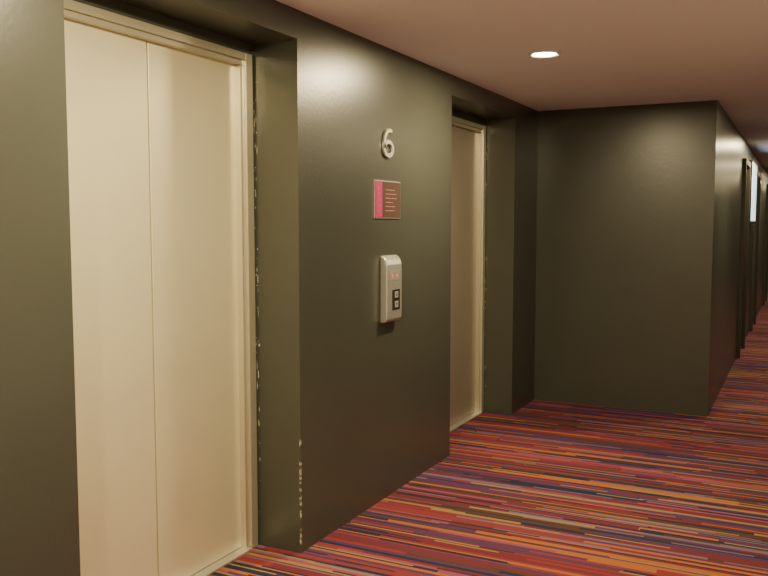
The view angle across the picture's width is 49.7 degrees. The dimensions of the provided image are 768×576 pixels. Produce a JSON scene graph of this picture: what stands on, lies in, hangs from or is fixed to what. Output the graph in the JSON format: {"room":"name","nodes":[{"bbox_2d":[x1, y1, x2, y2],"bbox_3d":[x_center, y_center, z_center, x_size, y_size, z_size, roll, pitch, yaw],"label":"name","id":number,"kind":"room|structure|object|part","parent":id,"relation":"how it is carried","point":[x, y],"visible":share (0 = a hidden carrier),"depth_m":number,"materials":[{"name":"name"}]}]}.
{"room":"elevator lobby","nodes":[
{"label":"elevator lobby","id":0,"kind":"room"},
{"bbox_2d":[0,0,537,575],"bbox_3d":[-1.102,0.062,2.913,0.600,2.420,9.390,2,5,27],"label":"wall","id":1,"kind":"structure","parent":0,"point":[365,400],"depth_m":3.82,"materials":[{"name":"green paint"}]},
{"bbox_2d":[64,18,157,575],"bbox_3d":[-1.061,0.156,2.974,0.035,2.198,0.626,2,5,27],"label":"panel","id":2,"kind":"object","parent":1,"relation":"attached to","point":[106,70],"visible":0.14,"depth_m":3.05,"materials":[{"name":"beige metal"}]},
{"bbox_2d":[64,0,257,548],"bbox_3d":[-0.948,0.122,3.256,0.172,2.245,1.269,2,5,27],"label":"door frame","id":3,"kind":"structure","parent":1,"relation":"attached to","point":[76,11],"depth_m":3.71,"materials":[{"name":"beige metal"}]},
{"bbox_2d":[74,0,257,492],"bbox_3d":[-0.886,0.100,3.229,0.024,2.294,1.280,2,5,27],"label":"sealant","id":4,"kind":"object","parent":1,"relation":"attached to","point":[114,6],"visible":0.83,"depth_m":3.24,"materials":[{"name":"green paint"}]},
{"bbox_2d":[146,41,240,575],"bbox_3d":[-0.788,0.114,3.514,0.035,2.198,0.571,2,5,27],"label":"panel","id":5,"kind":"object","parent":1,"relation":"attached to","point":[191,97],"visible":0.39,"depth_m":3.46,"materials":[{"name":"beige metal"}]},
{"bbox_2d":[191,547,251,575],"bbox_3d":[-0.951,1.238,3.329,0.180,0.010,1.185,2,5,27],"label":"sill","id":6,"kind":"structure","parent":1,"relation":"attached to","point":[210,569],"depth_m":3.65,"materials":[{"name":"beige metal"}]},
{"bbox_2d":[254,99,486,543],"bbox_3d":[0.206,0.000,5.111,0.238,2.128,3.066,2,5,27],"label":"chips","id":7,"kind":"object","parent":1,"relation":"attached to","point":[255,99],"visible":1,"depth_m":3.77,"materials":[{"name":"beige paint"}]},
{"bbox_2d":[374,180,399,218],"bbox_3d":[0.019,-0.471,4.428,0.008,0.200,0.310,2,5,27],"label":"notice sign","id":8,"kind":"object","parent":1,"relation":"attached to","point":[386,193],"visible":1,"depth_m":4.41,"materials":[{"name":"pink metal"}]},
{"bbox_2d":[382,129,393,157],"bbox_3d":[0.022,-0.767,4.403,0.014,0.156,0.124,2,5,27],"label":"number","id":9,"kind":"object","parent":1,"relation":"attached to","point":[385,142],"depth_m":4.38,"materials":[{"name":"silver metal"}]},
{"bbox_2d":[380,255,401,322],"bbox_3d":[0.041,0.003,4.465,0.047,0.356,0.184,2,5,27],"label":"panel","id":10,"kind":"object","parent":1,"relation":"attached to","point":[390,265],"visible":1,"depth_m":4.42,"materials":[{"name":"silver metal"}]},
{"bbox_3d":[0.065,0.062,4.476,0.002,0.110,0.092,2,5,27],"label":"button plate","id":11,"kind":"part","parent":10,"relation":"part of","materials":[{"name":"black plastic"}]},
{"bbox_2d":[450,126,477,425],"bbox_3d":[0.589,-0.101,6.244,0.035,2.198,0.571,2,5,27],"label":"elevator door","id":12,"kind":"structure","parent":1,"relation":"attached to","point":[464,142],"depth_m":6.22,"materials":[{"name":"beige metal"}]},
{"bbox_2d":[450,412,481,431],"bbox_3d":[0.426,1.023,6.058,0.180,0.010,1.185,2,5,27],"label":"sill","id":13,"kind":"structure","parent":1,"relation":"attached to","point":[475,414],"depth_m":6.27,"materials":[{"name":"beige metal"}]},
{"bbox_2d":[452,109,485,125],"bbox_3d":[0.491,-0.115,5.960,0.024,2.294,1.281,2,5,27],"label":"sealant","id":14,"kind":"object","parent":1,"relation":"attached to","point":[455,113],"visible":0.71,"depth_m":6.11,"materials":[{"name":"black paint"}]},
{"bbox_2d":[452,116,485,411],"bbox_3d":[0.429,-0.092,5.986,0.172,2.245,1.270,2,5,27],"label":"door frame","id":15,"kind":"structure","parent":1,"relation":"attached to","point":[480,129],"depth_m":6.46,"materials":[{"name":"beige metal"}]},
{"bbox_2d":[209,294,767,575],"bbox_3d":[4.149,0.769,9.981,3.700,0.100,26.900,2,5,27],"label":"floor","id":16,"kind":"structure","parent":0,"point":[544,488],"depth_m":4.43,"materials":[{"name":"carpet"}]},
{"bbox_2d":[276,0,767,171],"bbox_3d":[4.149,-1.743,9.784,3.700,0.100,26.900,2,5,27],"label":"ceiling","id":17,"kind":"structure","parent":0,"point":[614,52],"depth_m":4.30,"materials":[{"name":"white paint"}]},
{"bbox_2d":[528,50,560,57],"bbox_3d":[0.872,-1.275,4.512,0.176,0.019,0.176,2,5,27],"label":"recessed light","id":18,"kind":"object","parent":17,"relation":"in","point":[538,53],"depth_m":4.50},
{"bbox_2d":[534,100,766,416],"bbox_3d":[3.828,-0.587,11.154,1.980,2.420,9.810,2,5,27],"label":"wall","id":19,"kind":"structure","parent":0,"point":[639,206],"depth_m":6.66,"materials":[{"name":"green paint"}]},
{"bbox_2d":[736,158,750,357],"bbox_3d":[4.005,-0.349,9.545,0.285,2.199,0.848,2,5,27],"label":"door frame","id":20,"kind":"structure","parent":19,"relation":"attached to","point":[746,171],"depth_m":9.19,"materials":[{"name":"grey paint"}]},
{"bbox_2d":[748,159,756,223],"bbox_3d":[4.603,-1.188,10.384,0.052,0.760,1.100,2,5,27],"label":"poster","id":21,"kind":"object","parent":19,"relation":"attached to","point":[753,185],"visible":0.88,"depth_m":10.14,"materials":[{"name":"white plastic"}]},
{"bbox_2d":[750,171,760,330],"bbox_3d":[5.185,-0.533,11.883,0.285,2.199,0.898,2,5,27],"label":"door frame","id":22,"kind":"structure","parent":19,"relation":"attached to","point":[755,247],"depth_m":11.53,"materials":[{"name":"grey paint"}]},
{"bbox_2d":[762,184,767,304],"bbox_3d":[7.050,-0.824,15.579,0.285,2.199,0.998,2,5,27],"label":"door frame","id":23,"kind":"structure","parent":19,"relation":"attached to","point":[765,273],"depth_m":15.12,"materials":[{"name":"grey paint"}]},
{"bbox_2d":[743,139,747,158],"bbox_3d":[3.963,-1.558,9.471,0.300,0.220,0.850,2,5,27],"label":"wall","id":24,"kind":"structure","parent":0,"point":[745,144],"depth_m":9.36,"materials":[{"name":"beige paint"}]},
{"bbox_2d":[755,156,758,170],"bbox_3d":[5.142,-1.742,11.809,0.300,0.220,0.900,2,5,27],"label":"wall","id":25,"kind":"structure","parent":0,"point":[756,159],"depth_m":11.85,"materials":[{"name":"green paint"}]}
]}

